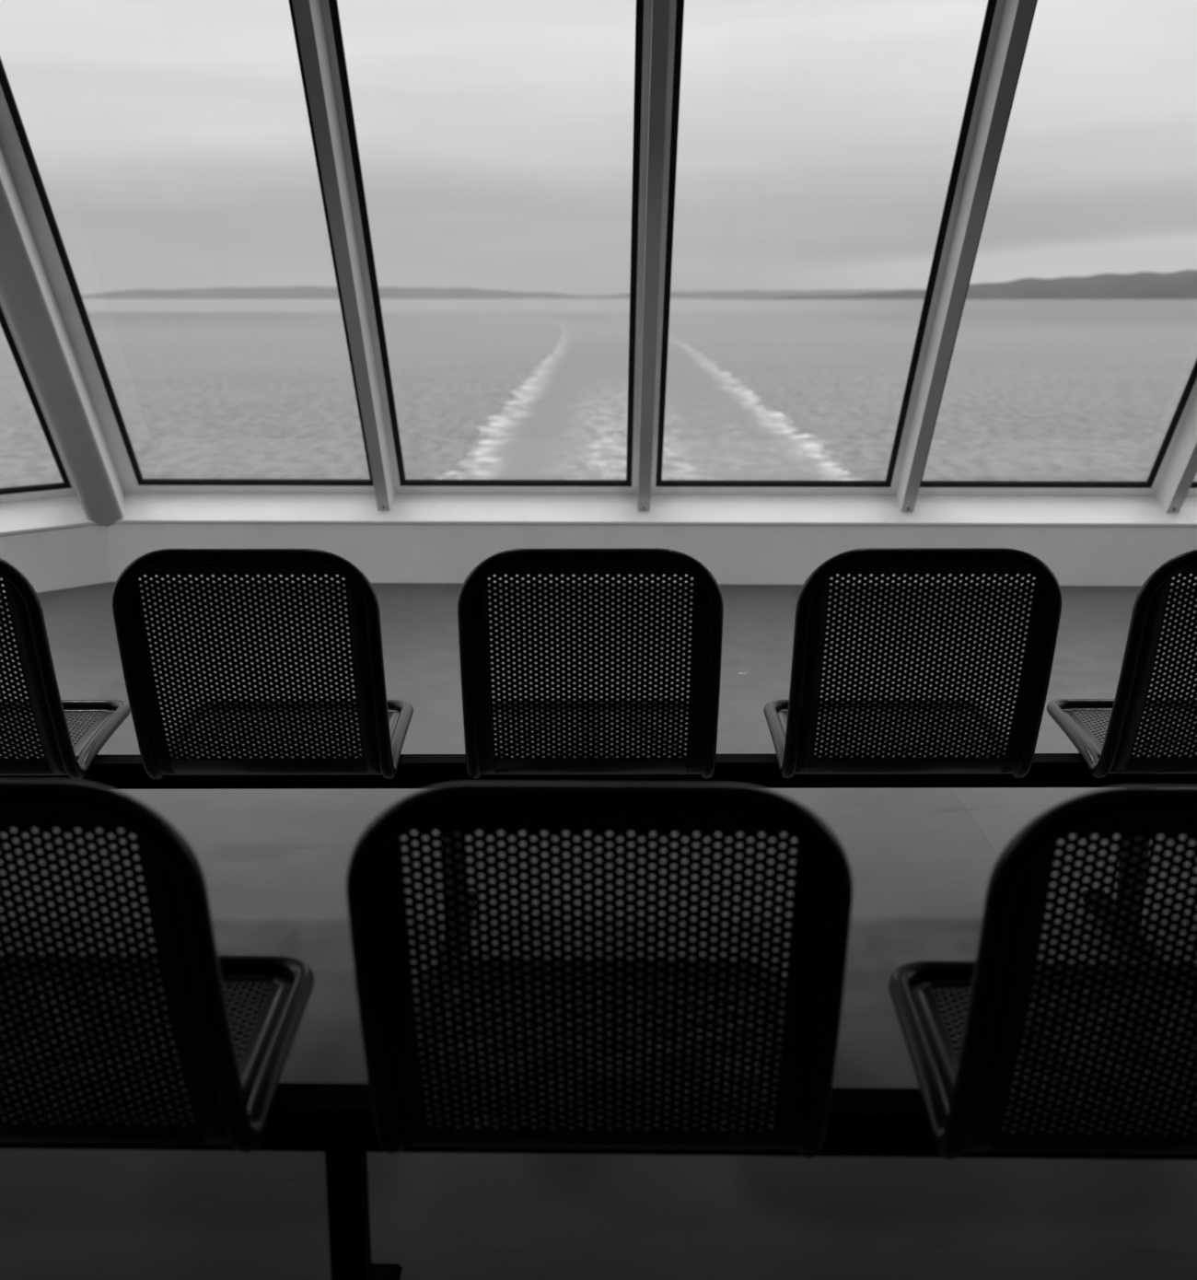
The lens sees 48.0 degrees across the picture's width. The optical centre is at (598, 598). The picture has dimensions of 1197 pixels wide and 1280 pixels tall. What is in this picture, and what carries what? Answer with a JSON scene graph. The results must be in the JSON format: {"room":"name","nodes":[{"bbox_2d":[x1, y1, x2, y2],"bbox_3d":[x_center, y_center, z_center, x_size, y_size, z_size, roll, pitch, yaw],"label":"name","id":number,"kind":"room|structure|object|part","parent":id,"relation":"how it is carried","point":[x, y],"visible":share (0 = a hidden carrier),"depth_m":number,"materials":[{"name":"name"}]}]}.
{"room":"ship interior","nodes":[
{"label":"ship interior","id":0,"kind":"room"},
{"bbox_2d":[0,581,1196,1279],"bbox_3d":[0.775,1.174,0.887,11.684,0.100,11.217,0,13,0],"label":"floor","id":1,"kind":"structure","parent":0,"point":[273,863],"depth_m":2.05,"materials":[{"name":"grey"}]},
{"bbox_2d":[0,1081,1196,1279],"bbox_3d":[0.004,0.763,1.589,2.600,0.395,0.388,0,13,1],"label":"support beam","id":2,"kind":"structure","parent":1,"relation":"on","point":[336,1120],"depth_m":1.52,"materials":[{"name":"black metal"}]},
{"bbox_2d":[0,779,314,1152],"bbox_3d":[-0.602,0.348,1.499,0.474,0.481,0.493,0,13,1],"label":"chair","id":3,"kind":"object","parent":2,"relation":"attached to","point":[227,1096],"visible":1,"depth_m":1.32,"materials":[{"name":"black metal"}]},
{"bbox_3d":[-0.605,0.385,1.339,0.447,0.453,0.146,0,13,1],"label":"backrest","id":4,"kind":"part","parent":3,"relation":"part of","materials":[{"name":"black metal"}]},
{"bbox_3d":[-0.601,0.539,1.613,0.447,0.043,0.325,0,13,1],"label":"seat","id":5,"kind":"part","parent":3,"relation":"part of","materials":[{"name":"black metal"}]},
{"bbox_3d":[-0.292,0.776,1.588,0.040,0.314,0.039,0,13,1],"label":"leg","id":6,"kind":"part","parent":2,"relation":"part of","materials":[{"name":"black paint"}]},
{"bbox_2d":[346,782,852,1158],"bbox_3d":[0.004,0.350,1.490,0.474,0.481,0.492,0,13,1],"label":"chair","id":7,"kind":"object","parent":2,"relation":"attached to","point":[427,1088],"visible":1,"depth_m":1.29,"materials":[{"name":"black metal"}]},
{"bbox_3d":[0.005,0.541,1.604,0.447,0.043,0.325,0,13,1],"label":"seat","id":8,"kind":"part","parent":7,"relation":"part of","materials":[{"name":"black metal"}]},
{"bbox_2d":[888,786,1196,1160],"bbox_3d":[0.602,0.352,1.481,0.474,0.481,0.492,0,13,1],"label":"chair","id":9,"kind":"object","parent":2,"relation":"attached to","point":[1010,1000],"visible":1,"depth_m":1.31,"materials":[{"name":"black metal"}]},
{"bbox_3d":[0.603,0.543,1.595,0.447,0.043,0.325,0,13,1],"label":"seat","id":10,"kind":"part","parent":9,"relation":"part of","materials":[{"name":"black metal"}]},
{"bbox_3d":[0.599,0.389,1.320,0.447,0.453,0.146,0,13,1],"label":"backrest","id":11,"kind":"part","parent":9,"relation":"part of","materials":[{"name":"black metal"}]},
{"bbox_2d":[0,753,1196,962],"bbox_3d":[0.024,0.508,2.723,3.150,0.395,0.388,0,13,0],"label":"support beam","id":12,"kind":"structure","parent":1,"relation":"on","point":[759,770],"depth_m":2.65,"materials":[{"name":"black metal"}]},
{"bbox_2d":[0,558,130,779],"bbox_3d":[-1.226,0.097,2.619,0.474,0.481,0.492,0,13,0],"label":"chair","id":13,"kind":"object","parent":12,"relation":"attached to","point":[42,733],"visible":1,"depth_m":2.49,"materials":[{"name":"black metal"}]},
{"bbox_3d":[-1.225,0.133,2.458,0.447,0.453,0.146,0,13,0],"label":"backrest","id":14,"kind":"part","parent":13,"relation":"part of","materials":[{"name":"black metal"}]},
{"bbox_3d":[-1.226,0.287,2.733,0.447,0.043,0.325,0,13,0],"label":"seat","id":15,"kind":"part","parent":13,"relation":"part of","materials":[{"name":"black metal"}]},
{"bbox_2d":[111,548,413,779],"bbox_3d":[-0.627,0.096,2.621,0.474,0.481,0.492,0,13,0],"label":"chair","id":16,"kind":"object","parent":12,"relation":"attached to","point":[365,734],"visible":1,"depth_m":2.43,"materials":[{"name":"black metal"}]},
{"bbox_3d":[-0.627,0.287,2.735,0.447,0.043,0.325,0,13,0],"label":"seat","id":17,"kind":"part","parent":16,"relation":"part of","materials":[{"name":"black metal"}]},
{"bbox_3d":[-0.291,0.522,2.716,0.040,0.314,0.039,0,13,0],"label":"leg","id":18,"kind":"part","parent":12,"relation":"part of","materials":[{"name":"black paint"}]},
{"bbox_2d":[457,547,723,778],"bbox_3d":[-0.015,0.096,2.624,0.474,0.481,0.492,0,13,0],"label":"chair","id":19,"kind":"object","parent":12,"relation":"attached to","point":[509,735],"visible":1,"depth_m":2.44,"materials":[{"name":"black metal"}]},
{"bbox_3d":[-0.015,0.286,2.738,0.447,0.043,0.325,0,13,0],"label":"seat","id":20,"kind":"part","parent":19,"relation":"part of","materials":[{"name":"black metal"}]},
{"bbox_2d":[763,547,1062,778],"bbox_3d":[0.587,0.095,2.626,0.474,0.481,0.492,0,13,0],"label":"chair","id":21,"kind":"object","parent":12,"relation":"attached to","point":[906,735],"visible":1,"depth_m":2.44,"materials":[{"name":"black metal"}]},
{"bbox_3d":[0.587,0.285,2.740,0.447,0.043,0.325,0,13,0],"label":"seat","id":22,"kind":"part","parent":21,"relation":"part of","materials":[{"name":"black metal"}]},
{"bbox_2d":[1047,549,1196,777],"bbox_3d":[1.189,0.095,2.629,0.474,0.481,0.492,0,13,0],"label":"chair","id":23,"kind":"object","parent":12,"relation":"attached to","point":[1132,731],"visible":1,"depth_m":2.48,"materials":[{"name":"black metal"}]},
{"bbox_3d":[1.189,0.285,2.743,0.447,0.043,0.325,0,13,0],"label":"seat","id":24,"kind":"part","parent":23,"relation":"part of","materials":[{"name":"black metal"}]},
{"bbox_3d":[1.190,0.131,2.468,0.447,0.453,0.146,0,13,0],"label":"backrest","id":25,"kind":"part","parent":23,"relation":"part of","materials":[{"name":"black metal"}]},
{"bbox_3d":[1.084,0.521,2.722,0.040,0.314,0.039,0,13,0],"label":"leg","id":26,"kind":"part","parent":12,"relation":"part of","materials":[{"name":"black paint"}]},
{"bbox_2d":[0,523,1196,597],"bbox_3d":[-0.655,0.042,5.064,9.345,0.278,3.087,0,13,0],"label":"wall","id":27,"kind":"structure","parent":0,"point":[734,554],"depth_m":6.14,"materials":[{"name":"grey paint"}]},
{"bbox_2d":[0,299,77,503],"bbox_3d":[-2.855,-1.276,5.009,0.985,2.161,2.454,0,13,0],"label":"window","id":28,"kind":"structure","parent":27,"relation":"in","point":[27,493],"depth_m":6.07,"materials":[{"name":"white paint"}]},
{"bbox_2d":[0,495,97,535],"bbox_3d":[-3.793,-0.161,5.016,3.068,0.140,3.091,0,13,0],"label":"window sill","id":29,"kind":"structure","parent":27,"relation":"on","point":[20,517],"depth_m":6.07,"materials":[{"name":"paint"}]},
{"bbox_2d":[0,0,374,493],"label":"window","id":30,"kind":"structure","parent":27,"relation":"in","point":[18,155],"depth_m":5.70,"materials":[{"name":"white paint"}]},
{"bbox_2d":[291,0,670,511],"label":"window","id":31,"kind":"structure","parent":27,"relation":"in","point":[330,9],"depth_m":5.30,"materials":[{"name":"white paint"}]},
{"bbox_2d":[114,492,1196,525],"bbox_3d":[0.804,-0.445,6.280,6.428,0.140,0.501,0,13,0],"label":"window sill","id":32,"kind":"structure","parent":27,"relation":"on","point":[344,508],"depth_m":6.21,"materials":[{"name":"paint"}]},
{"bbox_2d":[0,144,125,524],"bbox_3d":[-2.316,-1.292,5.313,0.272,2.228,1.922,0,13,0],"label":"post","id":33,"kind":"object","parent":32,"relation":"on","point":[27,296],"visible":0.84,"depth_m":5.51,"materials":[{"name":"metal"}]},
{"bbox_2d":[651,0,1035,511],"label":"window","id":34,"kind":"structure","parent":27,"relation":"in","point":[994,8],"depth_m":5.31,"materials":[{"name":"white paint"}]},
{"bbox_2d":[917,0,1196,512],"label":"window","id":35,"kind":"structure","parent":27,"relation":"in","point":[1148,488],"depth_m":6.17,"materials":[{"name":"white paint"}]},
{"bbox_2d":[1186,481,1196,496],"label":"window","id":36,"kind":"structure","parent":27,"relation":"in","point":[1192,491],"depth_m":6.28,"materials":[{"name":"white paint"}]},
{"label":"outside","id":37,"kind":"structure","parent":0,"visible":0},
{"bbox_2d":[0,298,1196,488],"bbox_3d":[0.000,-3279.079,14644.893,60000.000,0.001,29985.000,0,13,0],"label":"sea","id":38,"kind":"structure","parent":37,"point":[1035,389],"depth_m":178.10,"materials":[{"name":"grey liquid"}]},
{"bbox_2d":[436,322,861,480],"bbox_3d":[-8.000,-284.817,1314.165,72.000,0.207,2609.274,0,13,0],"label":"wake","id":39,"kind":"object","parent":38,"relation":"on","point":[568,421],"visible":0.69,"depth_m":108.90,"materials":[{"name":"liquid"}]},
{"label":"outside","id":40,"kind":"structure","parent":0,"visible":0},
{"bbox_2d":[81,286,926,298],"bbox_3d":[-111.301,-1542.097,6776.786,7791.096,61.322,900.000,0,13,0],"label":"shore","id":41,"kind":"structure","parent":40,"point":[262,292],"depth_m":6391.06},
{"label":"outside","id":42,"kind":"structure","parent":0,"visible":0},
{"bbox_2d":[723,269,1196,299],"bbox_3d":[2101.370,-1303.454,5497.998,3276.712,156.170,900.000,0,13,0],"label":"headland","id":43,"kind":"structure","parent":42,"point":[1181,285],"depth_m":5117.84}
]}

